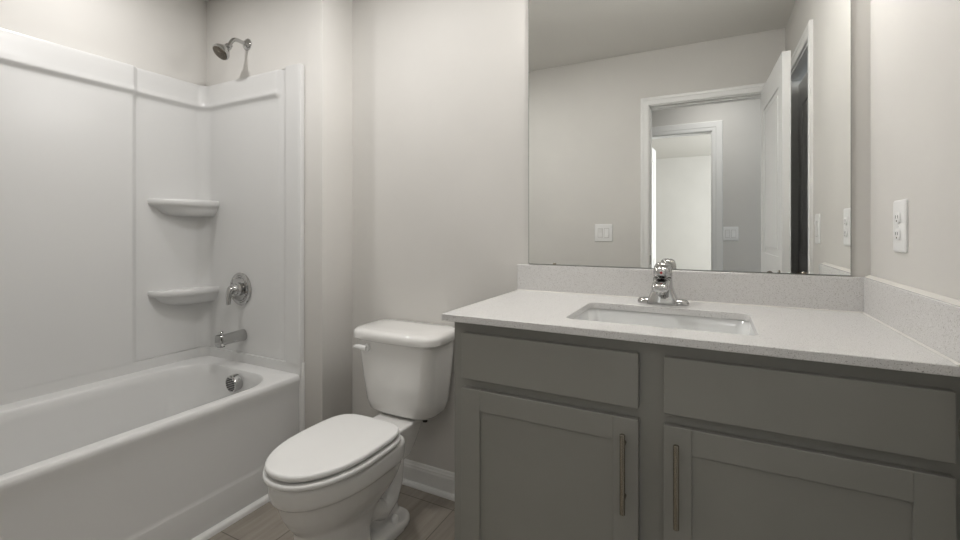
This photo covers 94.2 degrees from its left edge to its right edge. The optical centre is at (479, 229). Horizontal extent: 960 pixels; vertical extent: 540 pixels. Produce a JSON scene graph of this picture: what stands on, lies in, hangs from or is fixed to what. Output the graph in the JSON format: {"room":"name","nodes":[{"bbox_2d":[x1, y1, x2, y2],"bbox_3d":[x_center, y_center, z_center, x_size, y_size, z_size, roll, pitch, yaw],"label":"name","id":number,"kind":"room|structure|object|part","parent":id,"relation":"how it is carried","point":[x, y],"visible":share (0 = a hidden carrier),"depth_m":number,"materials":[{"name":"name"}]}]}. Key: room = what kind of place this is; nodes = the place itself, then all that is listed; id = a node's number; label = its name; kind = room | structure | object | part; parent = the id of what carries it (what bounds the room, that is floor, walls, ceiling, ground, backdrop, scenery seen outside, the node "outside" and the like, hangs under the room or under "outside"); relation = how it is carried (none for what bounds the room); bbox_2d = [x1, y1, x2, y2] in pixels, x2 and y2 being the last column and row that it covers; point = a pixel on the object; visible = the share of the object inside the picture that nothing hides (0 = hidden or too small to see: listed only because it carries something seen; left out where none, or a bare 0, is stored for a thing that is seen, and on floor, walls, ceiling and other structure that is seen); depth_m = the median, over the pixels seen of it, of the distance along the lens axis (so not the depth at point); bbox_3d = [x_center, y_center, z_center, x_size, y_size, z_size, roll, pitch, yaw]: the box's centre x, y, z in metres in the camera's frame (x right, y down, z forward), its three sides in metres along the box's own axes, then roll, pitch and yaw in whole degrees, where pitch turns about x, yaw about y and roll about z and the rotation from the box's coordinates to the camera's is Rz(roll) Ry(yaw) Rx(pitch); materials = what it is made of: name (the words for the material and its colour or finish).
{"room":"bathroom","nodes":[
{"label":"bathroom","id":0,"kind":"room"},
{"bbox_2d":[0,0,206,360],"bbox_3d":[-1.888,-0.041,1.802,0.115,2.414,1.881,0,0,27],"label":"wall","id":1,"kind":"structure","parent":0,"point":[168,38],"depth_m":2.11,"materials":[{"name":"paint"}]},
{"bbox_2d":[0,28,303,393],"bbox_3d":[-1.513,-0.072,1.579,0.750,1.404,1.546,0,0,27],"label":"tub surround","id":2,"kind":"object","parent":1,"relation":"attached to","point":[132,198],"visible":1,"depth_m":2.09,"materials":[{"name":"white plastic"}]},
{"bbox_2d":[147,286,218,304],"bbox_3d":[-1.503,0.342,2.274,0.125,0.082,0.284,0,0,27],"label":"corner shelf","id":3,"kind":"object","parent":2,"relation":"attached to","point":[156,295],"depth_m":2.25,"materials":[{"name":"white plastic"}]},
{"bbox_2d":[147,198,218,216],"bbox_3d":[-1.503,-0.111,2.274,0.125,0.082,0.284,0,0,27],"label":"corner shelf","id":4,"kind":"object","parent":2,"relation":"attached to","point":[156,207],"depth_m":2.25,"materials":[{"name":"white plastic"}]},
{"bbox_2d":[215,329,246,347],"bbox_3d":[-1.240,0.535,2.221,0.062,0.078,0.135,0,0,27],"label":"tub spout","id":5,"kind":"object","parent":2,"relation":"attached to","point":[221,340],"visible":1,"depth_m":2.19,"materials":[{"name":"silver metal"}]},
{"bbox_2d":[226,273,251,304],"bbox_3d":[-1.246,0.304,2.254,0.168,0.168,0.082,0,0,27],"label":"shower valve","id":6,"kind":"object","parent":2,"relation":"attached to","point":[239,289],"visible":1,"depth_m":2.26,"materials":[{"name":"silver metal"}]},
{"bbox_3d":[-1.252,0.327,2.237,0.040,0.095,0.047,0,0,27],"label":"lever","id":7,"kind":"part","parent":6,"relation":"part of","materials":[{"name":"silver metal"}]},
{"bbox_2d":[207,0,351,428],"bbox_3d":[-1.083,-0.041,2.402,0.969,2.414,0.309,0,0,27],"label":"wall","id":8,"kind":"structure","parent":0,"point":[315,34],"depth_m":2.12,"materials":[{"name":"paint"}]},
{"bbox_2d":[191,494,268,539],"bbox_3d":[-1.147,1.155,1.462,0.022,0.023,1.419,0,0,27],"label":"trim","id":9,"kind":"structure","parent":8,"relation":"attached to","point":[237,516],"depth_m":1.77,"materials":[{"name":"white wood"}]},
{"bbox_2d":[212,38,250,59],"bbox_3d":[-1.236,-0.903,2.212,0.082,0.145,0.167,0,0,27],"label":"shower","id":10,"kind":"object","parent":8,"relation":"attached to","point":[222,51],"visible":1,"depth_m":2.18,"materials":[{"name":"silver metal"}]},
{"bbox_3d":[-1.217,-0.929,2.231,0.021,0.058,0.095,0,0,31],"label":"shower arm","id":11,"kind":"part","parent":10,"relation":"part of","materials":[{"name":"silver metal"}]},
{"bbox_2d":[299,362,304,432],"bbox_3d":[-0.834,0.882,2.090,0.019,0.522,0.018,0,0,27],"label":"trim","id":12,"kind":"structure","parent":8,"relation":"attached to","point":[302,377],"depth_m":2.09,"materials":[{"name":"white"}]},
{"bbox_2d":[208,484,454,539],"bbox_3d":[-0.867,1.206,-1.524,5.350,0.080,7.096,0,0,27],"label":"floor","id":13,"kind":"structure","parent":0,"point":[432,517],"depth_m":1.78,"materials":[{"name":"wood"}]},
{"bbox_2d":[0,346,301,539],"bbox_3d":[-1.514,0.898,1.571,0.743,0.536,1.550,0,0,27],"label":"bathtub","id":14,"kind":"object","parent":13,"relation":"on","point":[172,446],"visible":0.95,"depth_m":1.72,"materials":[{"name":"white plastic"}]},
{"bbox_3d":[-1.173,0.732,2.127,0.080,0.081,0.042,0,0,27],"label":"overflow plate","id":15,"kind":"part","parent":14,"relation":"part of","materials":[{"name":"silver metal"}]},
{"bbox_2d":[262,319,454,539],"bbox_3d":[-0.442,0.791,1.673,0.434,0.750,0.778,0,0,27],"label":"toilet","id":16,"kind":"object","parent":13,"relation":"on","point":[340,477],"visible":1,"depth_m":1.61,"materials":[{"name":"ceramic"}]},
{"bbox_3d":[-0.511,0.763,1.529,0.340,0.021,0.460,0,0,27],"label":"seat","id":17,"kind":"part","parent":16,"relation":"part of","materials":[{"name":"plastic"}]},
{"bbox_3d":[-0.510,0.738,1.531,0.328,0.023,0.452,0,0,27],"label":"seat lid","id":18,"kind":"part","parent":16,"relation":"part of","materials":[{"name":"plastic"}]},
{"bbox_3d":[-0.458,0.973,1.632,0.328,0.388,0.664,0,0,27],"label":"bowl","id":19,"kind":"part","parent":16,"relation":"part of","materials":[{"name":"ceramic"}]},
{"bbox_3d":[-0.497,0.492,1.872,0.085,0.036,0.032,0,0,27],"label":"flush lever","id":20,"kind":"part","parent":16,"relation":"part of","materials":[{"name":"plastic"}]},
{"bbox_3d":[-0.323,0.439,1.907,0.434,0.046,0.253,0,0,27],"label":"tank lid","id":21,"kind":"part","parent":16,"relation":"part of","materials":[{"name":"ceramic"}]},
{"bbox_3d":[-0.320,0.619,1.912,0.392,0.319,0.230,0,0,27],"label":"tank","id":22,"kind":"part","parent":16,"relation":"part of","materials":[{"name":"ceramic"}]},
{"bbox_2d":[455,322,959,539],"bbox_3d":[0.515,0.715,1.273,1.079,0.904,0.595,0,0,27],"label":"vanity cabinet","id":23,"kind":"object","parent":13,"relation":"on","point":[558,436],"visible":0.98,"depth_m":1.01,"materials":[{"name":"grey paint"}]},
{"bbox_3d":[0.165,0.358,1.171,0.479,0.130,0.020,0,0,27],"label":"drawer","id":24,"kind":"part","parent":23,"relation":"part of","materials":[{"name":"grey paint"}]},
{"bbox_3d":[0.165,0.746,1.171,0.479,0.591,0.020,0,0,27],"label":"cabinet door","id":25,"kind":"part","parent":23,"relation":"part of","materials":[{"name":"grey paint"}]},
{"bbox_3d":[0.337,0.571,1.050,0.012,0.187,0.037,0,0,27],"label":"bar handle","id":26,"kind":"part","parent":23,"relation":"part of","materials":[{"name":"silver metal"}]},
{"bbox_3d":[0.439,0.571,0.998,0.012,0.187,0.037,0,0,27],"label":"bar handle","id":27,"kind":"part","parent":23,"relation":"part of","materials":[{"name":"silver metal"}]},
{"bbox_2d":[442,264,959,376],"bbox_3d":[0.514,0.198,1.295,1.105,0.130,0.584,0,0,27],"label":"countertop","id":28,"kind":"structure","parent":23,"relation":"on","point":[871,321],"depth_m":1.22,"materials":[{"name":"stone"}]},
{"bbox_2d":[637,262,688,305],"bbox_3d":[0.580,0.174,1.424,0.158,0.136,0.152,0,0,27],"label":"faucet","id":29,"kind":"object","parent":28,"relation":"on","point":[662,292],"visible":1,"depth_m":1.42,"materials":[{"name":"silver metal"}]},
{"bbox_3d":[0.572,0.174,1.409,0.049,0.038,0.118,0,0,27],"label":"spout","id":30,"kind":"part","parent":29,"relation":"part of","materials":[{"name":"silver metal"}]},
{"bbox_3d":[0.593,0.131,1.449,0.058,0.050,0.086,0,0,27],"label":"handle","id":31,"kind":"part","parent":29,"relation":"part of","materials":[{"name":"silver metal"}]},
{"bbox_3d":[0.599,0.234,1.462,0.158,0.018,0.054,0,0,27],"label":"plate","id":32,"kind":"part","parent":29,"relation":"part of","materials":[{"name":"silver metal"}]},
{"bbox_2d":[575,308,754,334],"bbox_3d":[0.504,0.342,1.257,0.508,0.156,0.360,0,0,27],"label":"sink","id":33,"kind":"object","parent":28,"relation":"in","point":[720,325],"visible":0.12,"depth_m":1.38,"materials":[{"name":"ceramic"}]},
{"bbox_3d":[0.645,0.358,0.924,0.490,0.130,0.020,0,0,27],"label":"drawer","id":34,"kind":"part","parent":23,"relation":"part of","materials":[{"name":"grey paint"}]},
{"bbox_3d":[0.645,0.746,0.924,0.490,0.591,0.020,0,0,27],"label":"cabinet door","id":35,"kind":"part","parent":23,"relation":"part of","materials":[{"name":"grey paint"}]},
{"bbox_2d":[352,0,869,472],"bbox_3d":[0.280,-0.041,1.811,2.035,2.414,0.115,0,0,27],"label":"wall","id":36,"kind":"structure","parent":0,"point":[440,88],"depth_m":1.97,"materials":[{"name":"paint"}]},
{"bbox_2d":[402,459,454,500],"bbox_3d":[-0.236,1.114,1.996,0.908,0.105,0.030,0,0,27],"label":"baseboard","id":37,"kind":"structure","parent":36,"relation":"attached to","point":[439,482],"depth_m":1.99,"materials":[{"name":"white wood"}]},
{"bbox_2d":[529,0,850,275],"bbox_3d":[0.647,-0.398,1.553,1.016,1.071,0.008,0,0,27],"label":"mirror","id":38,"kind":"object","parent":36,"relation":"attached to","point":[707,135],"visible":0.97,"depth_m":1.52,"materials":[{"name":"silver mirror"}]},
{"bbox_2d":[517,264,865,311],"bbox_3d":[0.644,0.191,1.548,1.105,0.103,0.016,0,0,27],"label":"backsplash","id":39,"kind":"structure","parent":36,"relation":"attached to","point":[786,290],"depth_m":1.47,"materials":[{"name":"stone"}]},
{"bbox_2d":[870,0,959,299],"bbox_3d":[0.816,-0.041,0.545,0.115,2.414,1.876,0,0,27],"label":"wall","id":40,"kind":"structure","parent":0,"point":[915,44],"depth_m":1.02,"materials":[{"name":"paint"}]},
{"bbox_2d":[893,199,907,252],"bbox_3d":[1.027,-0.009,1.093,0.010,0.128,0.078,0,0,27],"label":"outlet","id":41,"kind":"object","parent":40,"relation":"attached to","point":[900,207],"visible":1,"depth_m":1.08,"materials":[{"name":"white plastic"}]},
{"bbox_2d":[894,212,900,222],"bbox_3d":[1.025,-0.029,1.094,0.004,0.027,0.034,0,0,27],"label":"receptacle","id":42,"kind":"object","parent":41,"relation":"attached to","point":[897,215],"depth_m":1.09,"materials":[{"name":"white plastic"}]},
{"bbox_2d":[894,229,900,239],"bbox_3d":[1.025,0.012,1.094,0.004,0.027,0.034,0,0,27],"label":"receptacle","id":43,"kind":"object","parent":41,"relation":"attached to","point":[897,232],"depth_m":1.09,"materials":[{"name":"white plastic"}]},
{"bbox_3d":[-0.990,-0.040,0.416,2.979,2.414,0.235,0,0,27],"label":"wall","id":44,"kind":"structure","parent":0,"visible":0},
{"bbox_2d":[958,419,959,439],"bbox_3d":[0.472,0.148,0.221,0.149,2.020,0.700,0,0,29],"label":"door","id":45,"kind":"structure","parent":44,"relation":"in","point":[959,419],"depth_m":0.52,"materials":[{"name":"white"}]}
]}

